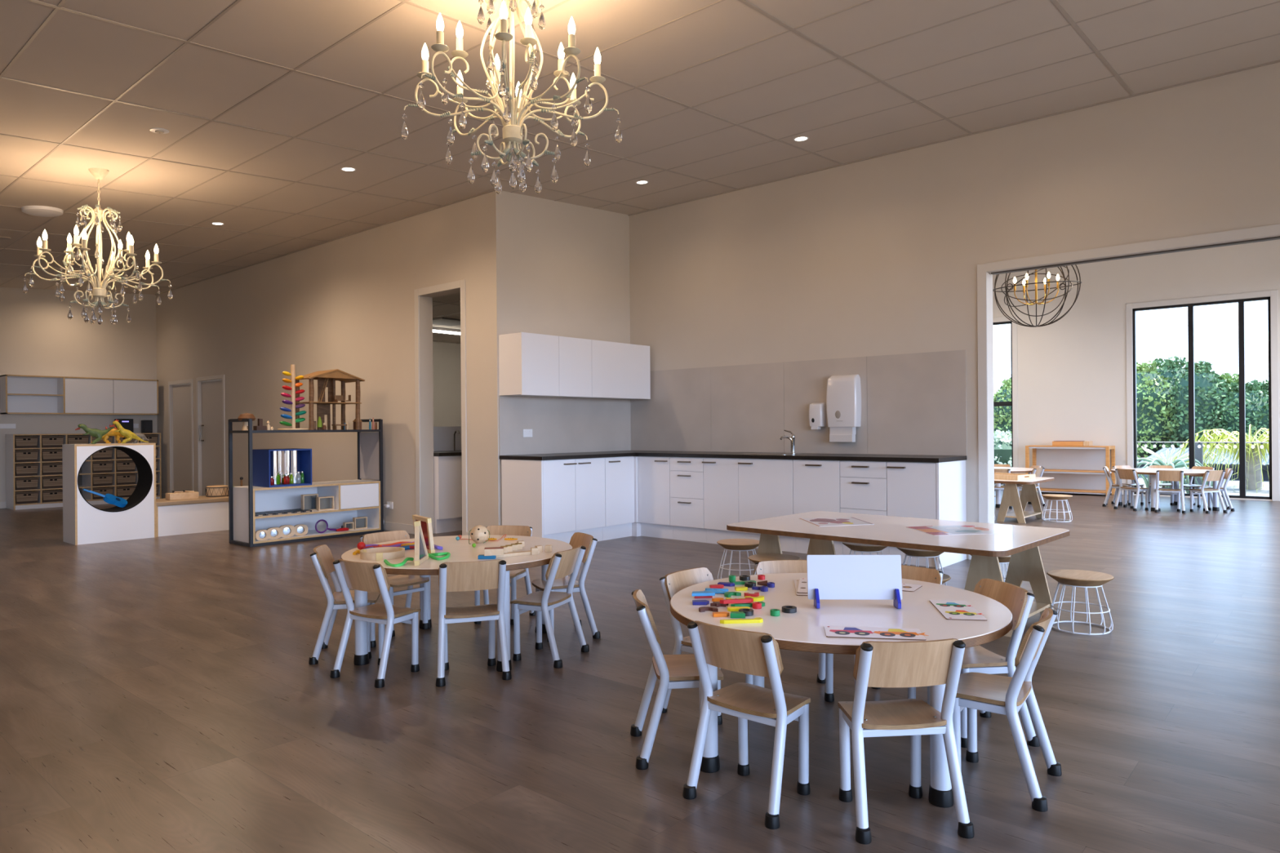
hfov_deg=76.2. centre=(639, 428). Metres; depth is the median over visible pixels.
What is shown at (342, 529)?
red magnifier
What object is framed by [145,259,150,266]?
candle
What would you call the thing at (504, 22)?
candle
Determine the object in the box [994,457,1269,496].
ground
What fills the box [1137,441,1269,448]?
cable
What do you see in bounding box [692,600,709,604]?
wedge
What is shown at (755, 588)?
bar
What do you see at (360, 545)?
ball
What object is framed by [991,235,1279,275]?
trim
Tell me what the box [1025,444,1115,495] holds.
open shelf
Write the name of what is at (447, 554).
ribbon
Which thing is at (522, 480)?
end panel
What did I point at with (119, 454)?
wicker basket
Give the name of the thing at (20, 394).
wall cabinet
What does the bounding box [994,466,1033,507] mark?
round table
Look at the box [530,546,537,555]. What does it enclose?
wooden block
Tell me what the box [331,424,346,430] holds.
table
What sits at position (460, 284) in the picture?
trim
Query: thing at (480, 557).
wooden block
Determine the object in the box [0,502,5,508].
baseboard
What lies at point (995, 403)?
window
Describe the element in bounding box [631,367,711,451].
panel
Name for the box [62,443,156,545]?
box
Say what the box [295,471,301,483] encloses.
glass jar
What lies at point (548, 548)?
wooden block
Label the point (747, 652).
child chair
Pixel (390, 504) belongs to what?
power socket
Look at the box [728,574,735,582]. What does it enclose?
ring
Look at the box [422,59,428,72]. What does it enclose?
candle
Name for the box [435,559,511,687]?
child chair
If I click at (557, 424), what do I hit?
panel
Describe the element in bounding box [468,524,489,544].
ball
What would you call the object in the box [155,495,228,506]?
shelf top
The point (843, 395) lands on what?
paper towel dispenser
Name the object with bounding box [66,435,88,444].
wicker basket
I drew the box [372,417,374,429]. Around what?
doll
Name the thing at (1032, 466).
child chair
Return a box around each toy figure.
[322,422,326,430]
[343,422,348,429]
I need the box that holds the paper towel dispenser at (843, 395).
[826,374,861,442]
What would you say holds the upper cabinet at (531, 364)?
attached to the wall at (569, 264)
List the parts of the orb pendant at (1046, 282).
arm, arm, stem, arm, arm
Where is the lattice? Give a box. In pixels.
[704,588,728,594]
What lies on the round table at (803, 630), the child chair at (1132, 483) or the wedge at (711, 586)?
the wedge at (711, 586)
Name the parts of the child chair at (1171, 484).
leg, backrest, seat, leg, leg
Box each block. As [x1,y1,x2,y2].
[301,493,318,510]
[316,496,333,511]
[342,521,354,530]
[352,516,367,529]
[477,555,496,559]
[484,546,503,555]
[500,546,507,553]
[505,544,512,551]
[511,543,517,551]
[515,542,522,550]
[516,540,524,546]
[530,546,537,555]
[534,545,542,552]
[544,545,551,552]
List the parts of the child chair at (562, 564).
leg, seat rail, leg, seat, leg, backrest, leg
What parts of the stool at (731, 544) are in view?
seat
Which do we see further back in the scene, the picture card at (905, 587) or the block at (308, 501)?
the block at (308, 501)
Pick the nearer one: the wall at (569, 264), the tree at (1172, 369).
the wall at (569, 264)
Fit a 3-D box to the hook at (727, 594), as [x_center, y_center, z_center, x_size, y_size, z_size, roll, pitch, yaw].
[0.349,0.635,3.116,0.065,0.011,0.041,0,0,-30]
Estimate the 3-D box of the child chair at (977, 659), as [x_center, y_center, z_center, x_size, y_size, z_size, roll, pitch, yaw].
[1.271,0.875,3.094,0.318,0.556,0.345,0,0,-10]
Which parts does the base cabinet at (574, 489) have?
door, door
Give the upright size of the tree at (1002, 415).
2.667 m
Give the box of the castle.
[253,418,273,430]
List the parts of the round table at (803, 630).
leg, leg, leg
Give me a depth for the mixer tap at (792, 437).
7.94 m
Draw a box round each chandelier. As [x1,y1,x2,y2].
[22,168,172,324]
[400,0,622,194]
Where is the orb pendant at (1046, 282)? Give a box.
[992,264,1081,327]
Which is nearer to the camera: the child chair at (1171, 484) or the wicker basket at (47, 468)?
the child chair at (1171, 484)
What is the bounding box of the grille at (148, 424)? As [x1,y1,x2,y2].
[145,421,151,431]
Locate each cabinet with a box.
[0,374,158,415]
[433,426,462,533]
[498,332,650,399]
[542,457,605,543]
[602,456,634,540]
[631,456,672,539]
[669,457,706,542]
[702,457,795,552]
[793,459,842,555]
[840,460,889,555]
[886,461,937,567]
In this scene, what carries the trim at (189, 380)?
attached to the wall at (347, 304)
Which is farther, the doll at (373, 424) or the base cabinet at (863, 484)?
the doll at (373, 424)
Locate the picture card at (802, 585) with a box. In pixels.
[796,577,807,593]
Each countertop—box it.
[433,450,461,456]
[498,450,966,462]
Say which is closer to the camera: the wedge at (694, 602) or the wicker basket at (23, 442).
the wedge at (694, 602)
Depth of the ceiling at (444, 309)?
11.11 m
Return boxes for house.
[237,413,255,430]
[295,368,364,430]
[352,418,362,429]
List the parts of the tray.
handle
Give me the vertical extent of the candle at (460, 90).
0.082 m
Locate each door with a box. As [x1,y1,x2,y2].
[173,383,191,493]
[199,379,222,495]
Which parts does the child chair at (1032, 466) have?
backrest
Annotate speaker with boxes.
[0,236,10,239]
[141,420,152,433]
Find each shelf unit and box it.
[5,432,161,510]
[227,418,383,547]
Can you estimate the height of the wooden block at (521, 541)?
0.030 m
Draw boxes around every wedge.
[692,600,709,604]
[709,584,724,588]
[712,611,728,617]
[717,582,734,586]
[734,586,747,591]
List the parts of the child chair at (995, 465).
backrest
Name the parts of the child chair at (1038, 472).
backrest, leg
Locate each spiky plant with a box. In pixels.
[1137,446,1204,493]
[1139,474,1149,492]
[1163,480,1170,493]
[1183,475,1197,493]
[1199,476,1213,486]
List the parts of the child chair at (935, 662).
leg, seat rail, leg, seat, backrest, leg, leg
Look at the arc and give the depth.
3.02 m
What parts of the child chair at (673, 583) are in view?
leg, seat, seat rail, backrest, leg, leg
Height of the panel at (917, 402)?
0.921 m
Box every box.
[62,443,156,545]
[252,448,311,487]
[1052,440,1093,445]
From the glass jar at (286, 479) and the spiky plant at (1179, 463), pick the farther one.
the spiky plant at (1179, 463)
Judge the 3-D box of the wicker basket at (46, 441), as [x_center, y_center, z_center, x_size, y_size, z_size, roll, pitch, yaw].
[-9.291,0.214,12.851,0.368,0.179,0.294,0,0,41]
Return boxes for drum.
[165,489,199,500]
[204,484,228,497]
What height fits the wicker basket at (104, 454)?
0.179 m
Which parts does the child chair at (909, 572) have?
leg, leg, backrest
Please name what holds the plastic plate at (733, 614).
on the round table at (803, 630)
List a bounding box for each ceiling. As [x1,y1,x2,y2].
[0,0,1279,294]
[432,292,460,343]
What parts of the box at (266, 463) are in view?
panel, panel, panel, panel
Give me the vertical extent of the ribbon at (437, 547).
0.027 m
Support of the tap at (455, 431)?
on the cabinet at (447, 466)
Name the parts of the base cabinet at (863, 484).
handle, handle, drawer, drawer, drawer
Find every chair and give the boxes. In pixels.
[308,544,379,665]
[329,559,421,688]
[346,395,351,401]
[360,530,429,636]
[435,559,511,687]
[474,525,535,625]
[510,545,589,668]
[532,532,600,642]
[630,589,723,769]
[659,567,753,724]
[682,620,810,829]
[755,560,834,702]
[837,638,974,844]
[853,564,943,698]
[927,578,1039,748]
[952,608,1062,812]
[994,464,1010,485]
[994,468,1012,508]
[1016,465,1044,504]
[1016,467,1044,506]
[1102,466,1128,506]
[1111,465,1144,505]
[1113,468,1148,511]
[1147,465,1173,505]
[1155,470,1186,513]
[1183,466,1214,507]
[1188,470,1226,513]
[1204,468,1234,511]
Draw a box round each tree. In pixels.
[277,364,308,430]
[317,416,322,430]
[993,378,1011,437]
[993,429,1012,466]
[1136,360,1180,462]
[1154,355,1186,446]
[1159,424,1269,493]
[1160,360,1233,448]
[1204,379,1268,448]
[1218,372,1239,391]
[1252,379,1268,392]
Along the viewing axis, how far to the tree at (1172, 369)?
23.79 m
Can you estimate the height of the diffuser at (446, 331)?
0.031 m
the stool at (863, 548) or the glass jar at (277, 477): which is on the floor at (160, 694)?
the stool at (863, 548)
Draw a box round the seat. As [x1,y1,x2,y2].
[155,495,228,537]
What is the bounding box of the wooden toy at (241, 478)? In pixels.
[240,476,243,486]
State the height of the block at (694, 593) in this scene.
0.011 m
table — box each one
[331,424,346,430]
[341,534,572,671]
[670,573,1013,808]
[726,511,1070,637]
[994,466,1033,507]
[994,476,1054,523]
[1110,467,1219,511]
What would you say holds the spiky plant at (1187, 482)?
on the ground
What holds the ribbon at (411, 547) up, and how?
on the round table at (460, 551)
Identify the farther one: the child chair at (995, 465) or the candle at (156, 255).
the child chair at (995, 465)
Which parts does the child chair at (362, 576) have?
leg, backrest, leg, leg, seat, seat rail, leg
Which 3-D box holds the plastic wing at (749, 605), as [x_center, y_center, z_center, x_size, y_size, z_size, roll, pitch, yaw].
[0.386,0.634,2.933,0.128,0.011,0.034,0,0,-10]
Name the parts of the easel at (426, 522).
rail, panel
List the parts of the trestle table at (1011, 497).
frame panel, frame panel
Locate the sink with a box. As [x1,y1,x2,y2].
[742,453,799,454]
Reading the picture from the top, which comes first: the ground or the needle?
the ground
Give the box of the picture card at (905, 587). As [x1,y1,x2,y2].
[902,583,922,591]
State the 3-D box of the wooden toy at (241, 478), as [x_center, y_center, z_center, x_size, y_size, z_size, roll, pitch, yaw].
[-4.858,0.704,9.953,0.120,0.220,0.160,0,0,41]
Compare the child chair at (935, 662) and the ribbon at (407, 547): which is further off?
the ribbon at (407, 547)
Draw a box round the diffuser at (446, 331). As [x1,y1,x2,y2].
[432,329,460,334]
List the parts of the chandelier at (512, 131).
bulb, bulb, arm, bulb, bulb, arm, arm, arm, bulb, arm, bulb, arm, rod, arm, bulb, arm, bulb, arm, arm, arm, bulb, arm, bulb, bulb, bulb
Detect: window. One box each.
[992,321,1013,466]
[1132,296,1271,499]
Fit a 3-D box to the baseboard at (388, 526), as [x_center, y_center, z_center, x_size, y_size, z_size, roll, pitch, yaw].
[-4.918,1.151,11.190,9.280,0.100,0.014,0,0,41]
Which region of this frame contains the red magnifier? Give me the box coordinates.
[336,525,348,531]
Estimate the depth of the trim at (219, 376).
12.71 m
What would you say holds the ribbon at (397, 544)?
on the round table at (460, 551)
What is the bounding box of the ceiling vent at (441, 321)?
[432,317,460,325]
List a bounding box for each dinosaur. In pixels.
[75,423,116,444]
[91,424,124,444]
[110,419,148,443]
[130,433,149,443]
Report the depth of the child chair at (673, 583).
3.34 m
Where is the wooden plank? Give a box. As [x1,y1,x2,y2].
[496,551,539,557]
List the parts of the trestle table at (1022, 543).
frame panel, frame panel, frame panel, frame panel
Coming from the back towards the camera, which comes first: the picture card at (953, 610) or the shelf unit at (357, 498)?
the shelf unit at (357, 498)
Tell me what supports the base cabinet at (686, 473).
on the floor at (160, 694)
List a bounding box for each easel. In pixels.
[412,514,435,553]
[413,520,428,565]
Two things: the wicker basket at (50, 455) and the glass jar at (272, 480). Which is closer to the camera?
the glass jar at (272, 480)
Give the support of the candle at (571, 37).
on the chandelier at (512, 131)
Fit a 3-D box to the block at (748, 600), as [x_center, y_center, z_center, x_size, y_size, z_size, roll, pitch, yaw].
[0.345,0.620,2.933,0.123,0.012,0.034,0,0,-8]
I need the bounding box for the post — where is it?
[1195,443,1203,488]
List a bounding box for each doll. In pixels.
[368,417,371,429]
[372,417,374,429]
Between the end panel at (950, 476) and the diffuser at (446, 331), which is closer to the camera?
the end panel at (950, 476)
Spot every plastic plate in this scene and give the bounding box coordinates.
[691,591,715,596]
[694,595,712,598]
[730,611,745,617]
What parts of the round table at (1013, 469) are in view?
leg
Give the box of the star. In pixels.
[710,601,728,607]
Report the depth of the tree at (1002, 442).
16.77 m
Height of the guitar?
0.228 m
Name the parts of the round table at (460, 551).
leg, leg, leg, leg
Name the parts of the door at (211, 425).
handle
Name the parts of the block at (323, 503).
frame, frame, frame, pane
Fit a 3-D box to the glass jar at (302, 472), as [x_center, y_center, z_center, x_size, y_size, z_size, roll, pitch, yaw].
[-3.613,0.523,8.735,0.036,0.126,0.036,0,0,41]
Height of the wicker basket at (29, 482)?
0.179 m
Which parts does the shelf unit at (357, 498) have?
post, post, post, flap door, post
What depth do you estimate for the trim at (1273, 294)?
13.01 m
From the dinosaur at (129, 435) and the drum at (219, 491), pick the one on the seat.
the drum at (219, 491)
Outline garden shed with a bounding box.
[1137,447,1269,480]
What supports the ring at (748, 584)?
on the round table at (803, 630)
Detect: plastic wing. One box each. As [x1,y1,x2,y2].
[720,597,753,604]
[720,617,763,623]
[730,601,764,607]
[731,580,755,585]
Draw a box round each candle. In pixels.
[36,246,42,255]
[42,240,47,248]
[66,242,71,251]
[66,254,71,262]
[73,235,79,243]
[81,239,86,248]
[126,241,129,249]
[128,244,133,253]
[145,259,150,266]
[154,253,158,261]
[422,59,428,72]
[436,30,444,44]
[456,36,462,50]
[456,85,462,93]
[493,68,500,80]
[499,17,507,32]
[515,96,521,107]
[524,24,532,37]
[558,57,564,70]
[568,33,575,47]
[570,88,576,99]
[594,63,600,75]
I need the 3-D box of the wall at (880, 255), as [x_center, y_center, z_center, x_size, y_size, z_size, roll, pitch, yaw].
[3.584,-1.015,6.547,9.970,4.300,0.155,0,0,41]
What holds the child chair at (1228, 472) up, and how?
on the floor at (160, 694)
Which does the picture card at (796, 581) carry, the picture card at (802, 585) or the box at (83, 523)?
the picture card at (802, 585)
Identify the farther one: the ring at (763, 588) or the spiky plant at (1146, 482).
the spiky plant at (1146, 482)
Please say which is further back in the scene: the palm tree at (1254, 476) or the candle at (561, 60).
the palm tree at (1254, 476)
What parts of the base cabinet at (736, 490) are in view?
door, handle, door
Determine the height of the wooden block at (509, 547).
0.030 m
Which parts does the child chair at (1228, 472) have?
leg, seat, leg, backrest, leg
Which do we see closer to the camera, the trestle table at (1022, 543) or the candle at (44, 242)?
the trestle table at (1022, 543)
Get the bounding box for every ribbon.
[352,550,360,555]
[363,544,414,550]
[363,546,414,548]
[365,541,414,546]
[377,542,414,546]
[383,557,413,567]
[400,542,414,546]
[428,551,450,559]
[434,544,443,549]
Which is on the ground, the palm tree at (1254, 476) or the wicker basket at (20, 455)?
the palm tree at (1254, 476)
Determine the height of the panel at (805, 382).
0.921 m
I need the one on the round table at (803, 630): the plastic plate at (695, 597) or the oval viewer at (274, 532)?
the plastic plate at (695, 597)
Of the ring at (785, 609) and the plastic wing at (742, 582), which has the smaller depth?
the ring at (785, 609)
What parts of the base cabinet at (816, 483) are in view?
handle, door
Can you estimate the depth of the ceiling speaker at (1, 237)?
9.19 m
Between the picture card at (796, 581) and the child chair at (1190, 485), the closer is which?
the picture card at (796, 581)
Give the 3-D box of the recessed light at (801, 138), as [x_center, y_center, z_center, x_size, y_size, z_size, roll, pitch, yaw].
[1.372,-2.466,6.954,0.131,0.015,0.131,0,0,-43]
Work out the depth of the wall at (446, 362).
14.98 m
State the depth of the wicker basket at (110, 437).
13.25 m
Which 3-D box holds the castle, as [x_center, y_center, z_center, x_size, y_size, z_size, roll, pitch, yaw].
[-3.881,-0.038,8.431,0.080,0.120,0.186,0,0,41]
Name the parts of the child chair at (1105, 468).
leg, backrest, leg, seat, leg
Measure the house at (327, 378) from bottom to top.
0.663 m
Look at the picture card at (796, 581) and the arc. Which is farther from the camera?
the picture card at (796, 581)
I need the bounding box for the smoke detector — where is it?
[149,127,168,133]
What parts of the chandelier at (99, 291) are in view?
bulb, bulb, arm, arm, bulb, bulb, arm, arm, arm, bulb, arm, chain, rod, arm, arm, arm, bulb, arm, bulb, bulb, arm, arm, bulb, bulb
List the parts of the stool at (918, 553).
seat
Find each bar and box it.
[711,597,724,601]
[727,606,750,611]
[751,586,759,590]
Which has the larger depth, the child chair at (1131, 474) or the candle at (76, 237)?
the child chair at (1131, 474)
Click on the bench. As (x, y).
(337, 397)
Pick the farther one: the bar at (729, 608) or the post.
the post
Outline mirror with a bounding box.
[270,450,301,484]
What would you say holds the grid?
attached to the ceiling at (73, 51)
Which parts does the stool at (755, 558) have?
seat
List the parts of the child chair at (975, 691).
leg, leg, seat rail, seat, leg, backrest, leg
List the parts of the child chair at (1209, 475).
leg, seat, leg, backrest, leg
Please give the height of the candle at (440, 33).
0.082 m
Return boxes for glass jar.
[270,475,274,484]
[275,471,279,484]
[282,474,289,484]
[288,472,293,484]
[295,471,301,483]
[301,471,304,483]
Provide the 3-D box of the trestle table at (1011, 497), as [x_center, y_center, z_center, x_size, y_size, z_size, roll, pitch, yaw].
[4.197,0.880,10.536,1.900,0.500,1.000,0,0,42]
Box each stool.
[716,538,759,579]
[747,553,800,574]
[842,542,887,555]
[897,546,946,585]
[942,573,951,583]
[969,554,1010,582]
[1041,493,1072,522]
[1046,569,1114,635]
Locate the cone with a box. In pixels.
[756,580,767,586]
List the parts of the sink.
bowl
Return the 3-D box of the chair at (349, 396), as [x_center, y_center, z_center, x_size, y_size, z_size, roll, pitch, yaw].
[-3.266,-0.336,9.141,0.040,0.070,0.040,0,0,41]
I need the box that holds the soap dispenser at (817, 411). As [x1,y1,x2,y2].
[808,402,826,429]
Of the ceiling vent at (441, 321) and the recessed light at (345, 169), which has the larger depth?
the ceiling vent at (441, 321)
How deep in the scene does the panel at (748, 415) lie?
8.57 m
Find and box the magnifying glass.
[315,519,336,533]
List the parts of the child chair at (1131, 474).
leg, backrest, leg, seat, leg, leg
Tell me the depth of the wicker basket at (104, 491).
13.22 m
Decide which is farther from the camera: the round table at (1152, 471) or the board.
the round table at (1152, 471)
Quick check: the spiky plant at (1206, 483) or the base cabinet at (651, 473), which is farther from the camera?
the spiky plant at (1206, 483)
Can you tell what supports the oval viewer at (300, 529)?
on the shelf unit at (357, 498)
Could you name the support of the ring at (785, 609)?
on the round table at (803, 630)
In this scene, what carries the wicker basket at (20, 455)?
on the shelf unit at (85, 477)
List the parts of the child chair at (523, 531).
leg, leg, backrest, leg, seat, seat rail, leg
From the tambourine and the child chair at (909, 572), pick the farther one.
the tambourine
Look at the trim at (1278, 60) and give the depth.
7.71 m
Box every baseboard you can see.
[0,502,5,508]
[161,493,470,535]
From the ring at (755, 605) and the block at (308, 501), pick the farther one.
the block at (308, 501)
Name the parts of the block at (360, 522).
frame, pane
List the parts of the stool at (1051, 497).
seat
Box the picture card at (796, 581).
[794,579,807,595]
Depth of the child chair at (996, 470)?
11.41 m
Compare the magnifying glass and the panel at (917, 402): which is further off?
the magnifying glass
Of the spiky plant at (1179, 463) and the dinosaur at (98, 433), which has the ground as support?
the spiky plant at (1179, 463)
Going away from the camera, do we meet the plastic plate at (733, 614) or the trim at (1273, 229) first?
the plastic plate at (733, 614)
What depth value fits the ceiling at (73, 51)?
5.65 m
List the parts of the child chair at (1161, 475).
leg, leg, seat, backrest, leg, leg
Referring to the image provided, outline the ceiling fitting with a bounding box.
[21,205,63,217]
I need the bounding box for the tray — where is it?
[994,472,1035,480]
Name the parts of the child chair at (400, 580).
backrest, leg, seat, leg, leg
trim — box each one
[155,59,1279,295]
[168,378,193,493]
[195,374,225,492]
[413,279,467,535]
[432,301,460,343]
[977,223,1279,523]
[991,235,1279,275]
[992,289,1279,501]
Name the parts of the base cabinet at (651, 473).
door, handle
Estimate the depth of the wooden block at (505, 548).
4.12 m
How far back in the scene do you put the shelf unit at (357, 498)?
8.94 m
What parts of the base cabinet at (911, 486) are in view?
handle, door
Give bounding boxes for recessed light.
[210,222,224,225]
[340,167,355,171]
[635,180,648,184]
[793,136,808,141]
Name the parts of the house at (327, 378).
post, post, roof panel, post, post, roof panel, post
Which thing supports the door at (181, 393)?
in the wall at (347, 304)
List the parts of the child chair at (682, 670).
leg, backrest, leg, seat rail, seat, leg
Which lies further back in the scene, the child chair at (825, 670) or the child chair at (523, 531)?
the child chair at (523, 531)
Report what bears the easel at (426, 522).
on the round table at (460, 551)
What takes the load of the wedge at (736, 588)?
on the round table at (803, 630)
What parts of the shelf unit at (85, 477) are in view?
upright panel, upright panel, upright panel, panel, panel, upright panel, shelf panel, shelf panel, shelf panel, shelf panel, shelf panel, upright panel, upright panel, upright panel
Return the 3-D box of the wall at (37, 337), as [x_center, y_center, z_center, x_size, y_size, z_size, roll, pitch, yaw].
[-11.430,-0.547,10.939,0.200,3.598,8.920,0,0,41]
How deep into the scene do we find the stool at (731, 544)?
6.01 m
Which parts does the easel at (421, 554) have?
panel, rail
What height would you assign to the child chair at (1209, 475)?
0.556 m
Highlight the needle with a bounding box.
[504,537,517,540]
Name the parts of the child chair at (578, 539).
leg, leg, seat, seat rail, backrest, leg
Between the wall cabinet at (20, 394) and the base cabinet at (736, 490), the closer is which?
the base cabinet at (736, 490)
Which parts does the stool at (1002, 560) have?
seat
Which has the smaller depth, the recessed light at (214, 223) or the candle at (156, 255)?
the candle at (156, 255)
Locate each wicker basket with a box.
[14,435,38,448]
[14,449,38,462]
[14,462,39,475]
[14,476,39,489]
[15,490,39,504]
[41,435,64,447]
[41,448,62,461]
[41,462,62,475]
[41,475,62,488]
[41,488,62,502]
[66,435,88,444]
[92,435,112,443]
[92,448,112,459]
[92,461,113,473]
[92,473,113,486]
[92,486,113,499]
[115,437,134,443]
[115,448,131,459]
[115,460,135,471]
[115,472,136,484]
[115,485,136,497]
[138,435,158,445]
[155,484,158,495]
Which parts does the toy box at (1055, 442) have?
sliding lid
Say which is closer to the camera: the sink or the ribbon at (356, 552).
the ribbon at (356, 552)
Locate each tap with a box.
[453,430,459,451]
[779,429,795,453]
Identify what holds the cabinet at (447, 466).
on the floor at (160, 694)
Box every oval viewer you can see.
[255,529,269,540]
[266,527,282,538]
[278,524,295,537]
[293,524,307,535]
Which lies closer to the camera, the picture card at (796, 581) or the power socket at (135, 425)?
the picture card at (796, 581)
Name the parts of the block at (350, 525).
pane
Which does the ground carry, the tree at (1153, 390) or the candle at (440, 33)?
the tree at (1153, 390)
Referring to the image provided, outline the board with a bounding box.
[806,555,902,608]
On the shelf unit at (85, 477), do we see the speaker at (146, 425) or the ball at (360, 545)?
the speaker at (146, 425)
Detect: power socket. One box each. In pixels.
[0,423,15,428]
[133,423,138,427]
[386,501,393,509]
[523,429,532,437]
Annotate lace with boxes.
[459,534,506,541]
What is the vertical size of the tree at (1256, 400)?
2.358 m
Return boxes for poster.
[799,517,874,526]
[906,524,1006,535]
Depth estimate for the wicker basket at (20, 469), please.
12.47 m
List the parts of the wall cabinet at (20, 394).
sliding door, sliding door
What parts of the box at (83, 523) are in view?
panel, panel, panel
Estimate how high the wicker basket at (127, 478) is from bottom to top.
0.179 m
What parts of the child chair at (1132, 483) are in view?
leg, backrest, leg, seat, leg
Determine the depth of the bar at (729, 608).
2.86 m
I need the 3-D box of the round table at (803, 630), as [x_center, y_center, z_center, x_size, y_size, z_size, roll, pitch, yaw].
[0.712,0.897,2.999,1.200,0.520,1.200,0,0,41]
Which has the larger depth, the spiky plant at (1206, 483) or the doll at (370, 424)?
the spiky plant at (1206, 483)
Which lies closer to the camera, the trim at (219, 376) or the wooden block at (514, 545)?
the wooden block at (514, 545)
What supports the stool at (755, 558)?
on the floor at (160, 694)
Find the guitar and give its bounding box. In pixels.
[82,488,127,507]
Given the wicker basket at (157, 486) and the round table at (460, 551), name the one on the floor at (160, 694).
the round table at (460, 551)
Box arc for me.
[744,595,764,601]
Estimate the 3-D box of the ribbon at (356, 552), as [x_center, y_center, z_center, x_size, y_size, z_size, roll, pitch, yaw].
[-1.465,0.645,4.232,0.031,0.025,0.050,0,0,11]
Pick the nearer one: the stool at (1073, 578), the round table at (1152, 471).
the stool at (1073, 578)
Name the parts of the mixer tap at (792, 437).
spout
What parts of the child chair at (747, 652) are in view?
leg, backrest, leg, seat, leg, seat rail, leg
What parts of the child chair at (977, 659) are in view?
leg, leg, seat, seat rail, backrest, leg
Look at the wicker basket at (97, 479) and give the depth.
13.24 m
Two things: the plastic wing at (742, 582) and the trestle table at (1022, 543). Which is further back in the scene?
the trestle table at (1022, 543)
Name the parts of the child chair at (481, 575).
leg, leg, backrest, seat, leg, leg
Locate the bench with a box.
[334,395,345,402]
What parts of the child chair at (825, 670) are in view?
backrest, leg, leg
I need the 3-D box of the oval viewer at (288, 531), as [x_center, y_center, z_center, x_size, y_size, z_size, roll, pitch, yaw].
[-3.702,1.079,8.551,0.160,0.125,0.040,0,0,-37]
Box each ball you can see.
[356,542,365,550]
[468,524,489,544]
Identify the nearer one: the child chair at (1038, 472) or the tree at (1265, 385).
the child chair at (1038, 472)
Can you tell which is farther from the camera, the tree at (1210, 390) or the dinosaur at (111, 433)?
the tree at (1210, 390)
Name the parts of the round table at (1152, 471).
leg, leg, leg, leg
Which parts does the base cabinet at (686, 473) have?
handle, handle, handle, drawer, drawer, drawer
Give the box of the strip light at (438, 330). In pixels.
[432,326,460,334]
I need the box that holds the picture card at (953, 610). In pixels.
[929,600,986,621]
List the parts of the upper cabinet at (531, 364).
door, door, door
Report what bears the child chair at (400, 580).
on the floor at (160, 694)
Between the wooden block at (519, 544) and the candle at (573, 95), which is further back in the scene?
the candle at (573, 95)
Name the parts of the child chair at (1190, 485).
leg, seat, leg, backrest, leg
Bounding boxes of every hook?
[698,606,718,612]
[724,591,741,597]
[743,591,759,596]
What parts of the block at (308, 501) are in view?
frame, frame, pane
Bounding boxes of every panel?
[498,395,631,455]
[501,459,543,537]
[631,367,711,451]
[711,362,784,453]
[783,356,867,453]
[866,349,967,455]
[936,460,966,568]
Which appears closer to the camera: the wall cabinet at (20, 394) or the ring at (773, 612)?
the ring at (773, 612)
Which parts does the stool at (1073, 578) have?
seat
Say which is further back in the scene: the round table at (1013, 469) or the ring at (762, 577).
the round table at (1013, 469)
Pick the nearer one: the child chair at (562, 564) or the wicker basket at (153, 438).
the child chair at (562, 564)
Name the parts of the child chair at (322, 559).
leg, backrest, leg, seat rail, seat, leg, leg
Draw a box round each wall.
[0,287,156,502]
[155,190,511,533]
[432,341,461,426]
[509,191,631,455]
[629,62,1279,559]
[992,239,1279,501]
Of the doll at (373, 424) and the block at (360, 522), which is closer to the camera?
the block at (360, 522)
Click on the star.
(717, 604)
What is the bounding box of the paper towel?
[829,426,855,442]
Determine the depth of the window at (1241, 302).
12.52 m
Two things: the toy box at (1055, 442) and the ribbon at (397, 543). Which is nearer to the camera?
the ribbon at (397, 543)
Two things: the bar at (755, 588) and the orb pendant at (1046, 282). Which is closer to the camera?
the bar at (755, 588)
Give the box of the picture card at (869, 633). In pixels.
[823,626,928,640]
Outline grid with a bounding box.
[0,0,1279,293]
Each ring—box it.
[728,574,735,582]
[738,608,753,616]
[739,575,750,581]
[744,582,755,587]
[752,602,761,608]
[757,574,764,580]
[760,586,768,591]
[767,582,774,587]
[769,608,779,616]
[782,605,796,613]
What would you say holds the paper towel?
hanging from the paper towel dispenser at (843, 395)
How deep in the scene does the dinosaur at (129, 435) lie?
8.81 m
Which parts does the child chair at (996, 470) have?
seat, backrest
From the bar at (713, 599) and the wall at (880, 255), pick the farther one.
the wall at (880, 255)
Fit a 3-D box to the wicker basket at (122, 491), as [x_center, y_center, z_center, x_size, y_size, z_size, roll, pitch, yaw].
[-8.619,1.057,13.604,0.368,0.179,0.294,0,0,41]
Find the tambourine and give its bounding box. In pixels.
[360,546,404,560]
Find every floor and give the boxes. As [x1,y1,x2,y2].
[0,490,1279,852]
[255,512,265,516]
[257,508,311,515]
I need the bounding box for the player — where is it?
[114,418,133,432]

